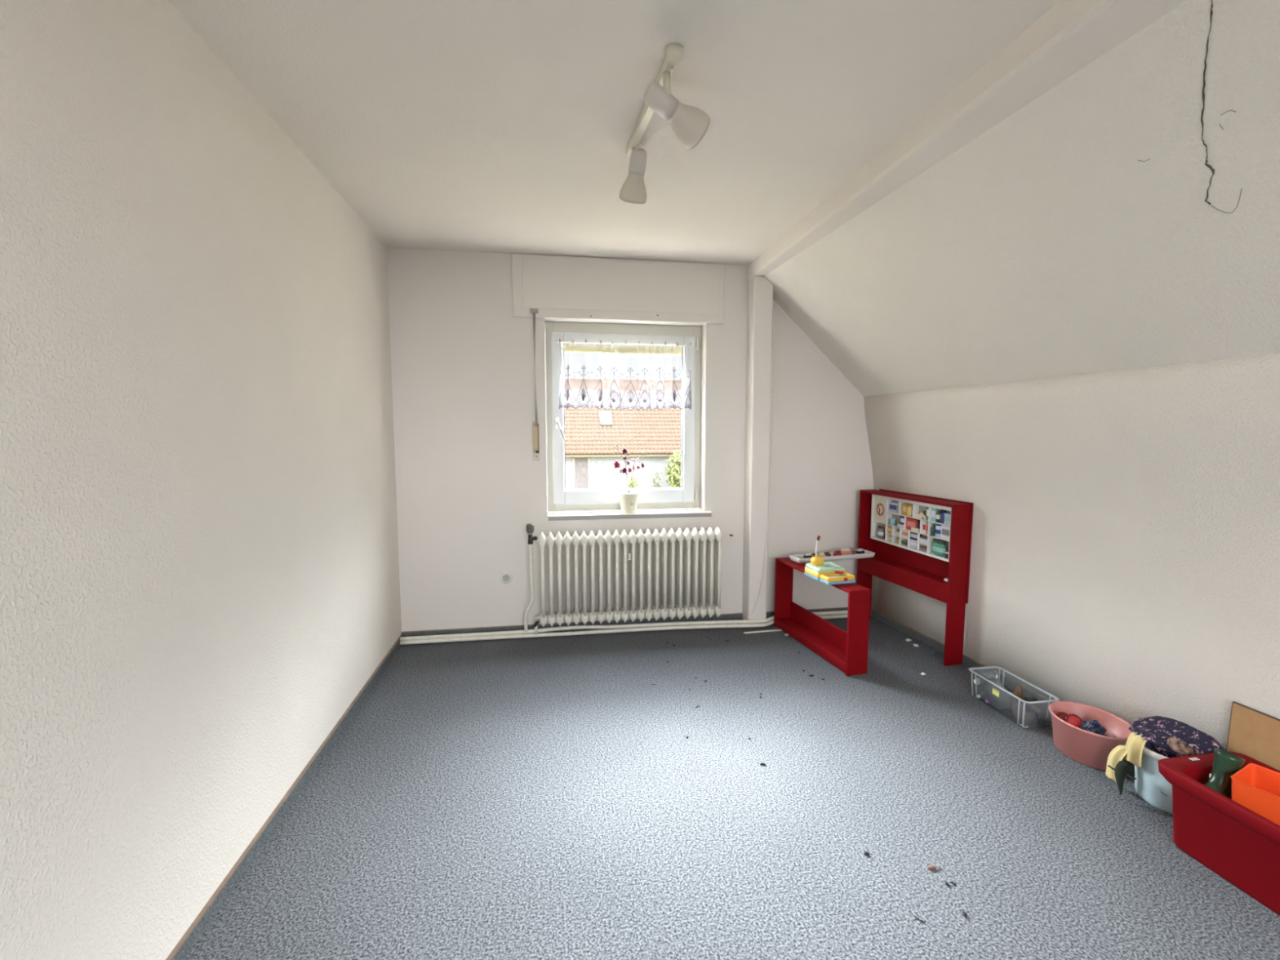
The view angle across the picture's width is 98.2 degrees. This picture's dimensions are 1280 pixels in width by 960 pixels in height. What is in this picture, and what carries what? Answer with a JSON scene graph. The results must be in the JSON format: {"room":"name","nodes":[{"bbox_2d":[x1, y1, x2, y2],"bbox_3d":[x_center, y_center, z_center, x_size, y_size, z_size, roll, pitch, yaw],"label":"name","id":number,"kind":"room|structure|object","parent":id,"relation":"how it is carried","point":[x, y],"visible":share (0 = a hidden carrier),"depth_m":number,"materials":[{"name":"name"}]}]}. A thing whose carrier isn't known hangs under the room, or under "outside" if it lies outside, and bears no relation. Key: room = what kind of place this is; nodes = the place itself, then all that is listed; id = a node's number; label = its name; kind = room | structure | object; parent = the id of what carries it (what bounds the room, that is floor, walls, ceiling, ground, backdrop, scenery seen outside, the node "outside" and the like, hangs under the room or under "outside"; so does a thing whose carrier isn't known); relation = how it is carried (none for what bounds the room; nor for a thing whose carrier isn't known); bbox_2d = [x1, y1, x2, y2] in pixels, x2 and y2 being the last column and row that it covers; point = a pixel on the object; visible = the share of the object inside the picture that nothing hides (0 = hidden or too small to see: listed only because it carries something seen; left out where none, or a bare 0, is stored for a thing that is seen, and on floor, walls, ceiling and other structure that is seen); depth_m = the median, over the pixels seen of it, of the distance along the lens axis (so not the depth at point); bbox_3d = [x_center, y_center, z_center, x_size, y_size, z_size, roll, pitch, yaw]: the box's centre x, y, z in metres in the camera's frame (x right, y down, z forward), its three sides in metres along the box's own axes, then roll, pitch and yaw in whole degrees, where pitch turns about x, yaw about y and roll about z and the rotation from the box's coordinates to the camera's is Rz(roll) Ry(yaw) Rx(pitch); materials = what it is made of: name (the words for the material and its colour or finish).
{"room":"children's playroom","nodes":[
{"label":"children's playroom","id":0,"kind":"room"},
{"bbox_2d":[0,0,401,959],"bbox_3d":[-1.234,-0.014,0.723,0.300,2.600,6.100,-1,5,-9],"label":"wall","id":1,"kind":"structure","parent":0,"point":[199,560],"depth_m":1.37,"materials":[{"name":"white paint"}]},
{"bbox_2d":[165,634,403,959],"bbox_3d":[-1.080,1.253,0.862,0.012,0.050,5.500,-1,5,-9],"label":"baseboard","id":2,"kind":"structure","parent":1,"relation":"attached to","point":[188,941],"depth_m":1.82,"materials":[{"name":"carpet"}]},
{"bbox_2d":[167,0,1059,265],"bbox_3d":[0.247,-1.256,0.856,2.700,0.150,5.500,-1,5,-9],"label":"ceiling","id":3,"kind":"structure","parent":0,"point":[508,126],"depth_m":1.84,"materials":[{"name":"white paint"}]},
{"bbox_2d":[619,43,710,204],"bbox_3d":[0.074,-1.174,1.942,0.220,0.206,0.710,-1,5,-9],"label":"ceiling spotlight","id":4,"kind":"object","parent":3,"relation":"attached to","point":[689,124],"visible":1,"depth_m":1.71,"materials":[{"name":"beige metal"}]},
{"bbox_2d":[747,0,1186,279],"bbox_3d":[1.270,-1.156,1.033,0.320,0.118,5.500,-1,5,-9],"label":"beam","id":5,"kind":"structure","parent":3,"relation":"attached to","point":[1071,35],"depth_m":1.71,"materials":[{"name":"white paper"}]},
{"bbox_2d":[386,247,873,631],"bbox_3d":[0.222,-0.297,3.888,3.600,2.600,0.300,-1,5,-9],"label":"wall","id":6,"kind":"structure","parent":0,"point":[469,484],"depth_m":3.61,"materials":[{"name":"white paint"}]},
{"bbox_2d":[500,571,512,583],"bbox_3d":[-0.876,0.641,3.633,0.080,0.080,0.012,-1,5,-9],"label":"wall socket","id":7,"kind":"object","parent":6,"relation":"attached to","point":[506,577],"visible":1,"depth_m":3.63,"materials":[{"name":"white plastic"}]},
{"bbox_2d":[529,308,540,460],"bbox_3d":[-0.668,-0.602,3.540,0.052,0.960,0.042,-1,5,-9],"label":"strap","id":8,"kind":"object","parent":6,"relation":"attached to","point":[535,424],"visible":1,"depth_m":3.56,"materials":[{"name":"grey"}]},
{"bbox_2d":[400,613,742,636],"bbox_3d":[-0.403,0.989,3.742,2.284,0.062,0.012,-1,5,-9],"label":"baseboard","id":9,"kind":"structure","parent":6,"relation":"attached to","point":[734,616],"depth_m":3.72,"materials":[{"name":"carpet"}]},
{"bbox_2d":[511,253,724,324],"bbox_3d":[-0.120,-1.229,3.582,1.375,0.386,0.026,-1,5,-9],"label":"box","id":10,"kind":"object","parent":6,"relation":"attached to","point":[559,286],"visible":1,"depth_m":3.57,"materials":[{"name":"white paint"}]},
{"bbox_2d":[545,321,711,520],"bbox_3d":[-0.072,-0.400,3.753,1.110,1.300,0.232,-1,5,-9],"label":"window","id":11,"kind":"structure","parent":6,"relation":"in","point":[588,502],"depth_m":3.76,"materials":[{"name":"beige paint"}]},
{"bbox_2d":[564,344,681,355],"bbox_3d":[-0.121,-1.039,3.859,1.045,0.312,0.015,-1,5,-9],"label":"roller shutter","id":12,"kind":"object","parent":11,"relation":"attached to","point":[571,348],"visible":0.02,"depth_m":3.86,"materials":[{"name":"beige plastic"}]},
{"bbox_2d":[555,340,693,346],"bbox_3d":[-0.095,-0.914,3.707,0.935,0.016,0.035,-1,5,-9],"label":"curtain rod","id":13,"kind":"object","parent":11,"relation":"attached to","point":[557,341],"visible":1,"depth_m":3.69,"materials":[{"name":"white plastic"}]},
{"bbox_2d":[559,364,691,410],"bbox_3d":[-0.093,-0.700,3.709,0.896,0.462,0.048,-1,5,-9],"label":"lace curtain","id":14,"kind":"object","parent":13,"relation":"hanging from","point":[674,395],"visible":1,"depth_m":3.72,"materials":[{"name":"grey fabric"}]},
{"bbox_2d":[613,444,645,513],"bbox_3d":[-0.071,-0.011,3.735,0.180,0.464,0.150,2,6,25],"label":"potted orchid","id":15,"kind":"object","parent":11,"relation":"on","point":[628,500],"visible":1,"depth_m":3.72,"materials":[{"name":"beige ceramic"}]},
{"bbox_2d":[534,526,733,626],"bbox_3d":[-0.022,0.633,3.668,1.321,0.615,0.119,-1,5,-9],"label":"radiator","id":16,"kind":"object","parent":6,"relation":"attached to","point":[708,544],"visible":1,"depth_m":3.64,"materials":[{"name":"white metal"}]},
{"bbox_2d":[526,523,540,544],"bbox_3d":[-0.674,0.342,3.539,0.100,0.131,0.048,-1,5,-9],"label":"valve","id":17,"kind":"object","parent":16,"relation":"attached to","point":[530,526],"visible":0.99,"depth_m":3.52,"materials":[{"name":"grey plastic"}]},
{"bbox_2d":[766,607,848,618],"bbox_3d":[1.275,0.966,4.016,0.856,0.062,0.012,-1,5,-9],"label":"baseboard","id":18,"kind":"structure","parent":6,"relation":"attached to","point":[769,614],"depth_m":4.02,"materials":[{"name":"carpet"}]},
{"bbox_2d":[627,475,639,488],"bbox_3d":[-0.362,0.366,30.966,0.680,1.251,0.651,-1,5,-9],"label":"shrub","id":19,"kind":"object","parent":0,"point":[633,479],"visible":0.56,"depth_m":30.83,"materials":[{"name":"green plant"}]},
{"bbox_2d":[185,616,1279,959],"bbox_3d":[0.592,1.354,1.146,4.000,0.200,6.100,-1,5,-9],"label":"floor","id":20,"kind":"structure","parent":0,"point":[526,798],"depth_m":1.87,"materials":[{"name":"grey carpet"}]},
{"bbox_2d":[400,613,847,644],"bbox_3d":[0.087,0.974,3.716,3.216,0.084,0.107,-1,5,-9],"label":"pipe","id":21,"kind":"object","parent":20,"relation":"on","point":[535,634],"visible":0.84,"depth_m":3.66,"materials":[{"name":"white metal"}]},
{"bbox_2d":[742,275,773,623],"bbox_3d":[0.798,-0.163,3.776,0.130,2.353,0.129,-1,5,-9],"label":"pillar","id":22,"kind":"structure","parent":20,"relation":"on","point":[760,290],"depth_m":3.72,"materials":[{"name":"white paint"}]},
{"bbox_2d":[400,544,847,640],"bbox_3d":[0.087,0.693,3.692,3.216,0.596,0.103,-1,5,-9],"label":"pipe","id":23,"kind":"object","parent":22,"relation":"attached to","point":[526,630],"visible":0.93,"depth_m":3.64,"materials":[{"name":"white metal"}]},
{"bbox_2d":[746,311,773,617],"bbox_3d":[0.809,-0.153,3.757,0.168,2.191,0.118,-1,5,-9],"label":"cable","id":24,"kind":"object","parent":22,"relation":"hanging from","point":[772,312],"visible":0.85,"depth_m":3.72,"materials":[{"name":"white paint"}]},
{"bbox_2d":[743,629,782,633],"bbox_3d":[0.833,1.020,3.735,0.280,0.004,0.020,-1,5,-12],"label":"strip","id":25,"kind":"object","parent":20,"relation":"on","point":[772,629],"visible":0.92,"depth_m":3.73,"materials":[{"name":"paint"}]},
{"bbox_2d":[773,557,870,675],"bbox_3d":[1.097,0.807,3.442,0.130,0.480,0.812,-1,5,-15],"label":"bench","id":26,"kind":"object","parent":20,"relation":"on","point":[847,651],"visible":0.89,"depth_m":3.35,"materials":[{"name":"paint"}]},
{"bbox_2d":[776,617,846,666],"bbox_3d":[1.093,0.994,3.458,0.112,0.015,0.780,-1,5,-15],"label":"shelf","id":27,"kind":"object","parent":26,"relation":"attached to","point":[834,651],"depth_m":3.45,"materials":[{"name":"red paint"}]},
{"bbox_2d":[804,535,855,585],"bbox_3d":[1.115,0.460,3.247,0.185,0.245,0.253,-1,5,-15],"label":"cash register","id":28,"kind":"object","parent":26,"relation":"on","point":[829,573],"visible":1,"depth_m":3.23,"materials":[{"name":"yellow plastic"}]},
{"bbox_2d":[828,574,847,577],"bbox_3d":[1.135,0.558,3.188,0.130,0.005,0.050,-1,5,-15],"label":"tray","id":29,"kind":"object","parent":28,"relation":"on","point":[829,575],"depth_m":3.20,"materials":[{"name":"plastic"}]},
{"bbox_2d":[789,549,875,563],"bbox_3d":[1.310,0.518,3.769,0.611,0.033,0.123,-2,5,-18],"label":"tray","id":30,"kind":"object","parent":26,"relation":"on","point":[798,558],"visible":0.73,"depth_m":3.73,"materials":[{"name":"white plastic"}]},
{"bbox_2d":[803,553,812,558],"bbox_3d":[1.120,0.513,3.700,0.050,0.044,0.024,0,5,-3],"label":"block","id":31,"kind":"object","parent":30,"relation":"on","point":[806,555],"visible":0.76,"depth_m":3.69,"materials":[{"name":"grey paint"}]},
{"bbox_2d":[833,550,841,555],"bbox_3d":[1.344,0.505,3.771,0.050,0.047,0.035,-2,6,-25],"label":"block","id":32,"kind":"object","parent":30,"relation":"on","point":[837,553],"visible":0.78,"depth_m":3.76,"materials":[{"name":"red paint"}]},
{"bbox_2d":[839,547,851,555],"bbox_3d":[1.404,0.496,3.796,0.080,0.060,0.036,1,5,7],"label":"block","id":33,"kind":"object","parent":30,"relation":"on","point":[845,551],"visible":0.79,"depth_m":3.78,"materials":[{"name":"red paint"}]},
{"bbox_2d":[855,548,864,554],"bbox_3d":[1.522,0.499,3.838,0.055,0.047,0.040,-4,6,-37],"label":"block","id":34,"kind":"object","parent":30,"relation":"on","point":[858,551],"visible":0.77,"depth_m":3.82,"materials":[{"name":"grey paint"}]},
{"bbox_2d":[856,488,973,666],"bbox_3d":[1.714,0.565,3.555,0.132,0.943,0.826,-1,5,-15],"label":"desk","id":35,"kind":"object","parent":20,"relation":"on","point":[922,574],"visible":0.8,"depth_m":3.31,"materials":[{"name":"paint"}]},
{"bbox_2d":[864,555,947,586],"bbox_3d":[1.708,0.569,3.556,0.120,0.015,0.790,-1,5,-15],"label":"shelf","id":36,"kind":"object","parent":35,"relation":"attached to","point":[919,573],"depth_m":3.51,"materials":[{"name":"red paint"}]},
{"bbox_2d":[870,493,951,561],"bbox_3d":[1.715,0.280,3.513,0.052,0.318,0.737,-1,5,-12],"label":"board","id":37,"kind":"object","parent":35,"relation":"attached to","point":[880,515],"visible":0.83,"depth_m":3.58,"materials":[{"name":"white plastic"}]},
{"bbox_2d":[873,497,886,523],"bbox_3d":[1.641,0.204,3.783,0.004,0.167,0.138,-1,5,-12],"label":"clock","id":38,"kind":"object","parent":37,"relation":"on","point":[879,503],"depth_m":3.78,"materials":[{"name":"beige plastic"}]},
{"bbox_2d":[877,525,884,537],"bbox_3d":[1.653,0.356,3.805,0.034,0.080,0.060,-1,5,-12],"label":"jar","id":39,"kind":"object","parent":37,"relation":"in","point":[881,529],"visible":1,"depth_m":3.79,"materials":[{"name":"glass"}]},
{"bbox_2d":[887,525,892,533],"bbox_3d":[1.676,0.333,3.693,0.019,0.045,0.065,-1,5,-12],"label":"box","id":40,"kind":"object","parent":37,"relation":"on","point":[889,528],"visible":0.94,"depth_m":3.70,"materials":[{"name":"cardboard"}]},
{"bbox_2d":[889,517,895,525],"bbox_3d":[1.677,0.276,3.683,0.036,0.049,0.039,-1,5,-12],"label":"tin","id":41,"kind":"object","parent":37,"relation":"on","point":[892,520],"visible":1,"depth_m":3.67,"materials":[{"name":"teal paint"}]},
{"bbox_2d":[888,501,898,513],"bbox_3d":[1.679,0.182,3.663,0.019,0.067,0.098,-1,5,-12],"label":"box","id":42,"kind":"object","parent":37,"relation":"on","point":[892,506],"visible":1,"depth_m":3.66,"materials":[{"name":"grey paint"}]},
{"bbox_2d":[889,504,896,510],"bbox_3d":[1.671,0.180,3.661,0.001,0.030,0.070,-1,5,-12],"label":"print","id":43,"kind":"object","parent":42,"relation":"attached to","point":[892,507],"depth_m":3.66,"materials":[{"name":"blue paper"}]},
{"bbox_2d":[897,523,903,528],"bbox_3d":[1.698,0.298,3.588,0.018,0.022,0.075,-1,5,-12],"label":"box","id":44,"kind":"object","parent":37,"relation":"on","point":[899,525],"visible":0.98,"depth_m":3.60,"materials":[{"name":"white cardboard"}]},
{"bbox_2d":[899,515,907,524],"bbox_3d":[1.701,0.261,3.570,0.019,0.056,0.062,-1,5,-12],"label":"box","id":45,"kind":"object","parent":44,"relation":"on","point":[901,517],"visible":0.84,"depth_m":3.58,"materials":[{"name":"white cardboard"}]},
{"bbox_2d":[901,539,907,546],"bbox_3d":[1.707,0.405,3.555,0.019,0.028,0.091,-1,5,-12],"label":"box","id":46,"kind":"object","parent":37,"relation":"on","point":[904,542],"visible":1,"depth_m":3.56,"materials":[{"name":"green cardboard"}]},
{"bbox_2d":[902,503,907,515],"bbox_3d":[1.703,0.189,3.553,0.019,0.071,0.044,-1,5,-12],"label":"box","id":47,"kind":"object","parent":37,"relation":"on","point":[904,506],"visible":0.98,"depth_m":3.55,"materials":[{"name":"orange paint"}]},
{"bbox_2d":[901,529,908,537],"bbox_3d":[1.707,0.346,3.550,0.019,0.045,0.081,-1,5,-12],"label":"box","id":48,"kind":"object","parent":37,"relation":"on","point":[904,533],"visible":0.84,"depth_m":3.55,"materials":[{"name":"beige cardboard"}]},
{"bbox_2d":[906,503,912,516],"bbox_3d":[1.713,0.191,3.510,0.033,0.076,0.044,-1,5,-12],"label":"jar","id":49,"kind":"object","parent":37,"relation":"on","point":[909,507],"visible":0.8,"depth_m":3.50,"materials":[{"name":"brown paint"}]},
{"bbox_2d":[906,517,919,529],"bbox_3d":[1.717,0.281,3.495,0.019,0.073,0.104,-1,5,-12],"label":"box","id":50,"kind":"object","parent":37,"relation":"on","point":[910,522],"visible":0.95,"depth_m":3.49,"materials":[{"name":"red cardboard"}]},
{"bbox_2d":[906,520,915,528],"bbox_3d":[1.708,0.279,3.493,0.001,0.033,0.075,-1,5,-12],"label":"print","id":51,"kind":"object","parent":50,"relation":"attached to","point":[910,524],"depth_m":3.50,"materials":[{"name":"red paper"}]},
{"bbox_2d":[909,540,917,548],"bbox_3d":[1.725,0.403,3.472,0.019,0.048,0.094,-1,5,-12],"label":"box","id":52,"kind":"object","parent":37,"relation":"on","point":[913,544],"visible":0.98,"depth_m":3.48,"materials":[{"name":"white cardboard"}]},
{"bbox_2d":[910,531,922,541],"bbox_3d":[1.725,0.351,3.467,0.019,0.050,0.096,-1,5,-12],"label":"box","id":53,"kind":"object","parent":37,"relation":"on","point":[913,535],"visible":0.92,"depth_m":3.47,"materials":[{"name":"white cardboard"}]},
{"bbox_2d":[911,533,917,538],"bbox_3d":[1.716,0.350,3.465,0.001,0.022,0.069,-1,5,-12],"label":"print","id":54,"kind":"object","parent":53,"relation":"attached to","point":[913,535],"depth_m":3.47,"materials":[{"name":"white paper"}]},
{"bbox_2d":[914,513,922,519],"bbox_3d":[1.730,0.223,3.435,0.018,0.026,0.068,-1,5,-12],"label":"box","id":55,"kind":"object","parent":37,"relation":"on","point":[916,515],"visible":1,"depth_m":3.43,"materials":[{"name":"beige cardboard"}]},
{"bbox_2d":[919,542,927,551],"bbox_3d":[1.743,0.412,3.389,0.019,0.043,0.086,-1,5,-12],"label":"box","id":56,"kind":"object","parent":37,"relation":"on","point":[922,547],"visible":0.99,"depth_m":3.39,"materials":[{"name":"white cardboard"}]},
{"bbox_2d":[920,544,927,549],"bbox_3d":[1.734,0.411,3.387,0.001,0.019,0.062,-1,5,-12],"label":"print","id":57,"kind":"object","parent":56,"relation":"on","point":[922,546],"depth_m":3.39,"materials":[{"name":"paper"}]},
{"bbox_2d":[922,520,928,533],"bbox_3d":[1.742,0.290,3.383,0.019,0.076,0.029,-1,5,-12],"label":"box","id":58,"kind":"object","parent":37,"relation":"on","point":[924,522],"visible":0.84,"depth_m":3.38,"materials":[{"name":"cardboard"}]},
{"bbox_2d":[919,537,932,544],"bbox_3d":[1.743,0.371,3.385,0.018,0.026,0.091,-1,5,-12],"label":"box","id":59,"kind":"object","parent":37,"relation":"on","point":[923,540],"visible":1,"depth_m":3.38,"materials":[{"name":"white cardboard"}]},
{"bbox_2d":[930,523,935,536],"bbox_3d":[1.757,0.296,3.316,0.030,0.076,0.031,-1,5,-12],"label":"bottle","id":60,"kind":"object","parent":37,"relation":"on","point":[933,527],"visible":0.88,"depth_m":3.31,"materials":[{"name":"green glass"}]},
{"bbox_2d":[930,507,937,521],"bbox_3d":[1.756,0.205,3.308,0.019,0.084,0.044,-1,5,-12],"label":"box","id":61,"kind":"object","parent":37,"relation":"on","point":[933,512],"visible":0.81,"depth_m":3.30,"materials":[{"name":"teal cardboard"}]},
{"bbox_2d":[930,510,935,517],"bbox_3d":[1.747,0.203,3.306,0.001,0.038,0.032,-1,5,-12],"label":"print","id":62,"kind":"object","parent":61,"relation":"attached to","point":[932,512],"depth_m":3.31,"materials":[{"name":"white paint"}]},
{"bbox_2d":[934,523,941,537],"bbox_3d":[1.766,0.295,3.274,0.034,0.084,0.048,-1,5,-12],"label":"jar","id":63,"kind":"object","parent":37,"relation":"in","point":[938,527],"visible":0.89,"depth_m":3.26,"materials":[{"name":"blue paint"}]},
{"bbox_2d":[935,508,941,523],"bbox_3d":[1.765,0.208,3.270,0.034,0.084,0.037,-1,5,-12],"label":"bottle","id":64,"kind":"object","parent":37,"relation":"on","point":[938,513],"visible":0.84,"depth_m":3.26,"materials":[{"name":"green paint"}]},
{"bbox_2d":[932,538,946,556],"bbox_3d":[1.767,0.400,3.277,0.034,0.088,0.106,-1,5,-12],"label":"jar","id":65,"kind":"object","parent":37,"relation":"in","point":[939,548],"visible":0.98,"depth_m":3.26,"materials":[{"name":"green paint"}]},
{"bbox_2d":[939,509,946,524],"bbox_3d":[1.772,0.214,3.236,0.033,0.078,0.039,-1,5,-12],"label":"jar","id":66,"kind":"object","parent":37,"relation":"on","point":[943,512],"visible":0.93,"depth_m":3.23,"materials":[{"name":"blue paint"}]},
{"bbox_2d":[940,524,950,540],"bbox_3d":[1.779,0.305,3.212,0.019,0.076,0.078,-1,5,-12],"label":"box","id":67,"kind":"object","parent":37,"relation":"on","point":[944,533],"visible":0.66,"depth_m":3.21,"materials":[{"name":"white cardboard"}]},
{"bbox_2d":[942,528,949,536],"bbox_3d":[1.770,0.303,3.210,0.001,0.034,0.056,-1,5,-12],"label":"print","id":68,"kind":"object","parent":67,"relation":"attached to","point":[945,532],"depth_m":3.21,"materials":[{"name":"grey paper"}]},
{"bbox_2d":[943,512,950,524],"bbox_3d":[1.780,0.226,3.198,0.019,0.063,0.060,-1,5,-12],"label":"box","id":69,"kind":"object","parent":37,"relation":"on","point":[947,516],"visible":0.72,"depth_m":3.20,"materials":[{"name":"blue cardboard"}]},
{"bbox_2d":[968,666,1059,728],"bbox_3d":[1.792,1.047,2.674,0.186,0.134,0.384,-1,5,-8],"label":"storage box","id":70,"kind":"object","parent":20,"relation":"on","point":[995,691],"visible":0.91,"depth_m":2.64,"materials":[{"name":"plastic"}]},
{"bbox_2d":[976,677,1014,709],"bbox_3d":[1.780,1.048,2.757,0.124,0.107,0.155,-1,5,-8],"label":"cloth","id":71,"kind":"object","parent":70,"relation":"in","point":[1002,702],"visible":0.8,"depth_m":2.72,"materials":[{"name":"grey fabric"}]},
{"bbox_2d":[1009,685,1026,710],"bbox_3d":[1.823,1.049,2.669,0.060,0.125,0.044,-1,5,-9],"label":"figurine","id":72,"kind":"object","parent":70,"relation":"in","point":[1019,691],"visible":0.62,"depth_m":2.66,"materials":[{"name":"brown"}]},
{"bbox_2d":[1012,702,1040,724],"bbox_3d":[1.801,1.089,2.586,0.110,0.056,0.110,-1,5,-9],"label":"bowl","id":73,"kind":"object","parent":70,"relation":"in","point":[1030,717],"visible":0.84,"depth_m":2.56,"materials":[{"name":"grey plastic"}]},
{"bbox_2d":[1025,697,1038,712],"bbox_3d":[1.854,1.075,2.628,0.056,0.080,0.029,-1,5,-9],"label":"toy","id":74,"kind":"object","parent":70,"relation":"in","point":[1028,706],"visible":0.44,"depth_m":2.62,"materials":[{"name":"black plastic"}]},
{"bbox_2d":[1048,701,1132,770],"bbox_3d":[1.881,1.071,2.318,0.267,0.155,0.304,-1,5,-9],"label":"tub","id":75,"kind":"object","parent":20,"relation":"on","point":[1089,748],"visible":0.74,"depth_m":2.29,"materials":[{"name":"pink plastic"}]},
{"bbox_2d":[1055,711,1066,720],"bbox_3d":[1.816,1.032,2.379,0.068,0.064,0.041,0,5,1],"label":"disc","id":76,"kind":"object","parent":75,"relation":"in","point":[1061,715],"visible":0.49,"depth_m":2.38,"materials":[{"name":"red plastic"}]},
{"bbox_2d":[1079,720,1107,736],"bbox_3d":[1.902,1.066,2.333,0.155,0.119,0.146,-2,5,-21],"label":"pile","id":77,"kind":"object","parent":75,"relation":"in","point":[1093,726],"visible":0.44,"depth_m":2.32,"materials":[{"name":"blue fabric"}]},
{"bbox_2d":[1064,713,1082,728],"bbox_3d":[1.842,1.030,2.355,0.068,0.064,0.041,1,5,9],"label":"ball","id":78,"kind":"object","parent":77,"relation":"on","point":[1074,720],"visible":0.72,"depth_m":2.35,"materials":[{"name":"red plastic"}]},
{"bbox_2d":[1134,745,1173,814],"bbox_3d":[1.945,1.071,2.019,0.247,0.210,0.247,-1,5,-9],"label":"bucket","id":79,"kind":"object","parent":20,"relation":"on","point":[1150,784],"visible":0.36,"depth_m":1.99,"materials":[{"name":"plastic"}]},
{"bbox_2d":[1105,732,1147,782],"bbox_3d":[1.826,1.036,2.067,0.072,0.216,0.122,-1,5,-9],"label":"cloth","id":80,"kind":"object","parent":79,"relation":"hanging from","point":[1132,752],"visible":0.84,"depth_m":2.05,"materials":[{"name":"yellow fabric"}]},
{"bbox_2d":[1107,760,1136,795],"bbox_3d":[1.775,1.099,2.038,0.027,0.120,0.097,-1,5,-9],"label":"doll","id":81,"kind":"object","parent":80,"relation":"hanging from","point":[1121,769],"visible":1,"depth_m":2.04,"materials":[{"name":"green fabric"}]},
{"bbox_2d":[1128,715,1226,757],"bbox_3d":[1.933,0.946,2.004,0.226,0.111,0.254,-1,5,-9],"label":"floral cushion","id":82,"kind":"object","parent":79,"relation":"on","point":[1156,730],"visible":0.72,"depth_m":1.99,"materials":[{"name":"blue fabric"}]},
{"bbox_2d":[1167,737,1195,756],"bbox_3d":[1.864,0.925,1.912,0.042,0.055,0.075,-3,6,-30],"label":"tuft","id":83,"kind":"object","parent":82,"relation":"on","point":[1181,748],"visible":0.92,"depth_m":1.90,"materials":[{"name":"fabric"}]},
{"bbox_2d":[1157,751,1279,915],"bbox_3d":[1.940,1.094,1.458,0.344,0.263,0.866,-1,5,-9],"label":"storage bin","id":84,"kind":"object","parent":20,"relation":"on","point":[1234,842],"visible":0.79,"depth_m":1.67,"materials":[{"name":"red plastic"}]},
{"bbox_3d":[1.938,1.135,1.473,0.234,0.151,0.660,-1,5,-9],"label":"fabric bag","id":85,"kind":"object","parent":84,"relation":"in","visible":0},
{"bbox_2d":[1203,748,1245,798],"bbox_3d":[1.828,0.934,1.751,0.150,0.151,0.067,-1,5,-13],"label":"rubber boot","id":86,"kind":"object","parent":85,"relation":"on","point":[1225,764],"visible":0.62,"depth_m":1.74,"materials":[{"name":"green rubber"}]},
{"bbox_2d":[1230,763,1279,825],"bbox_3d":[1.917,0.976,1.621,0.170,0.137,0.240,-3,6,-27],"label":"box","id":87,"kind":"object","parent":85,"relation":"on","point":[1255,787],"visible":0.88,"depth_m":1.67,"materials":[{"name":"orange plastic"}]},
{"bbox_2d":[1226,701,1279,770],"bbox_3d":[2.139,1.012,1.595,0.024,0.402,0.752,-1,5,-9],"label":"board","id":88,"kind":"object","parent":20,"relation":"on","point":[1255,734],"visible":0.5,"depth_m":1.89,"materials":[{"name":"brown"}]},
{"bbox_2d":[764,0,1279,396],"bbox_3d":[1.863,-0.830,1.160,1.345,1.350,5.500,-1,5,-9],"label":"sloped ceiling","id":89,"kind":"structure","parent":0,"point":[1126,215],"depth_m":1.86,"materials":[{"name":"white paint"}]},
{"bbox_2d":[863,352,1279,749],"bbox_3d":[2.274,0.384,1.336,0.491,1.700,5.500,-1,5,-9],"label":"wall","id":90,"kind":"structure","parent":0,"point":[1125,562],"depth_m":2.32,"materials":[{"name":"white paint"}]},
{"bbox_2d":[871,608,1053,711],"bbox_3d":[2.184,1.206,1.389,0.062,0.052,5.488,-1,5,-10],"label":"baseboard","id":91,"kind":"structure","parent":90,"relation":"attached to","point":[1011,685],"depth_m":3.20,"materials":[{"name":"wood"}]},
{"label":"outside","id":92,"kind":"structure","parent":0,"visible":0},
{"bbox_2d":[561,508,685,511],"bbox_3d":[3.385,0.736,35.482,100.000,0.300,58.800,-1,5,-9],"label":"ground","id":93,"kind":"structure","parent":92,"point":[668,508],"depth_m":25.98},
{"bbox_2d":[546,377,681,489],"bbox_3d":[-1.007,-3.051,36.298,26.900,7.095,10.120,-1,5,-9],"label":"house","id":94,"kind":"structure","parent":93,"relation":"on","point":[592,434],"depth_m":32.47,"materials":[{"name":"white paint"}]},
{"bbox_2d":[650,469,663,488],"bbox_3d":[0.950,0.146,31.360,0.780,1.618,0.665,-1,5,-9],"label":"shrub","id":95,"kind":"object","parent":93,"relation":"on","point":[655,482],"visible":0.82,"depth_m":31.31,"materials":[{"name":"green plant"}]},
{"bbox_2d":[663,449,680,487],"bbox_3d":[2.111,-0.360,31.085,1.599,2.680,1.607,-5,7,-42],"label":"shrub","id":96,"kind":"object","parent":93,"relation":"on","point":[673,473],"visible":0.68,"depth_m":30.82,"materials":[{"name":"green plant"}]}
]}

